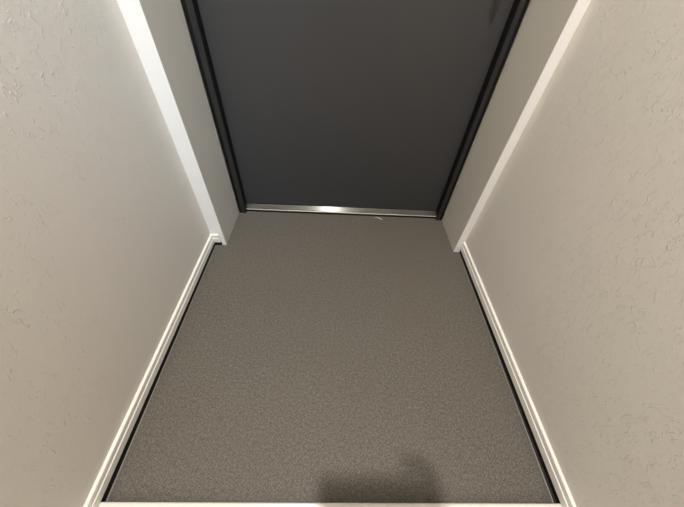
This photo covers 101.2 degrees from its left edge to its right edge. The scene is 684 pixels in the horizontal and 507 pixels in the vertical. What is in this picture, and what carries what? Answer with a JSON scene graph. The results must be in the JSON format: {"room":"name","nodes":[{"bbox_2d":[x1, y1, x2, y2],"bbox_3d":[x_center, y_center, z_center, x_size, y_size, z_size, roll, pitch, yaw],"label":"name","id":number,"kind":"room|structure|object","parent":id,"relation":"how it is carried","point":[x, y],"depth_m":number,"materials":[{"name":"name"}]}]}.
{"room":"entrance hallway","nodes":[
{"label":"entrance hallway","id":0,"kind":"room"},
{"bbox_2d":[0,0,234,506],"bbox_3d":[-0.489,0.178,-0.689,0.100,2.480,3.400,2,47,-2],"label":"wall","id":1,"kind":"structure","parent":0,"point":[104,230],"depth_m":0.50,"materials":[{"name":"paint"}]},
{"bbox_2d":[83,234,221,506],"bbox_3d":[-0.480,1.071,0.028,0.030,0.058,3.066,2,47,-2],"label":"baseboard","id":2,"kind":"structure","parent":1,"relation":"attached to","point":[104,483],"depth_m":0.70,"materials":[{"name":"white wood"}]},
{"bbox_2d":[117,0,238,244],"bbox_3d":[-0.420,-0.805,0.404,0.046,2.060,0.198,2,47,-2],"label":"door frame","id":3,"kind":"structure","parent":1,"relation":"attached to","point":[158,29],"depth_m":0.76,"materials":[{"name":"grey wood"}]},
{"bbox_2d":[181,0,529,220],"bbox_3d":[0.049,-0.883,0.529,0.895,2.030,0.145,2,47,-2],"label":"door","id":4,"kind":"structure","parent":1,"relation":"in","point":[339,103],"depth_m":0.89,"materials":[{"name":"grey metal"}]},
{"bbox_2d":[107,197,552,502],"bbox_3d":[-0.012,0.191,0.969,1.169,0.080,1.163,2,47,-2],"label":"floor","id":5,"kind":"structure","parent":0,"point":[313,358],"depth_m":0.76,"materials":[{"name":"grey carpet"}]},
{"bbox_2d":[99,502,561,506],"bbox_3d":[-0.011,0.557,0.560,0.969,0.022,0.090,2,47,-2],"label":"step edge","id":6,"kind":"structure","parent":5,"relation":"on","point":[102,504],"depth_m":0.58,"materials":[{"name":"white metal"}]},
{"bbox_2d":[247,203,435,218],"bbox_3d":[0.002,-0.203,1.261,0.839,0.029,0.063,2,47,-2],"label":"threshold","id":7,"kind":"object","parent":5,"relation":"on","point":[257,207],"depth_m":1.24,"materials":[{"name":"silver metal"}]},
{"bbox_2d":[445,0,683,506],"bbox_3d":[0.579,0.215,-0.652,0.100,2.480,3.400,2,47,-2],"label":"wall","id":8,"kind":"structure","parent":0,"point":[576,247],"depth_m":0.53,"materials":[{"name":"paint"}]},
{"bbox_2d":[442,0,590,251],"bbox_3d":[0.511,-0.775,0.439,0.028,2.060,0.192,2,47,-2],"label":"door frame","id":9,"kind":"structure","parent":8,"relation":"attached to","point":[547,28],"depth_m":0.78,"materials":[{"name":"grey wood"}]},
{"bbox_2d":[459,242,576,506],"bbox_3d":[0.468,1.101,0.063,0.011,0.058,3.072,2,47,-2],"label":"baseboard","id":10,"kind":"structure","parent":8,"relation":"attached to","point":[558,489],"depth_m":0.73,"materials":[{"name":"white painted wood"}]}
]}

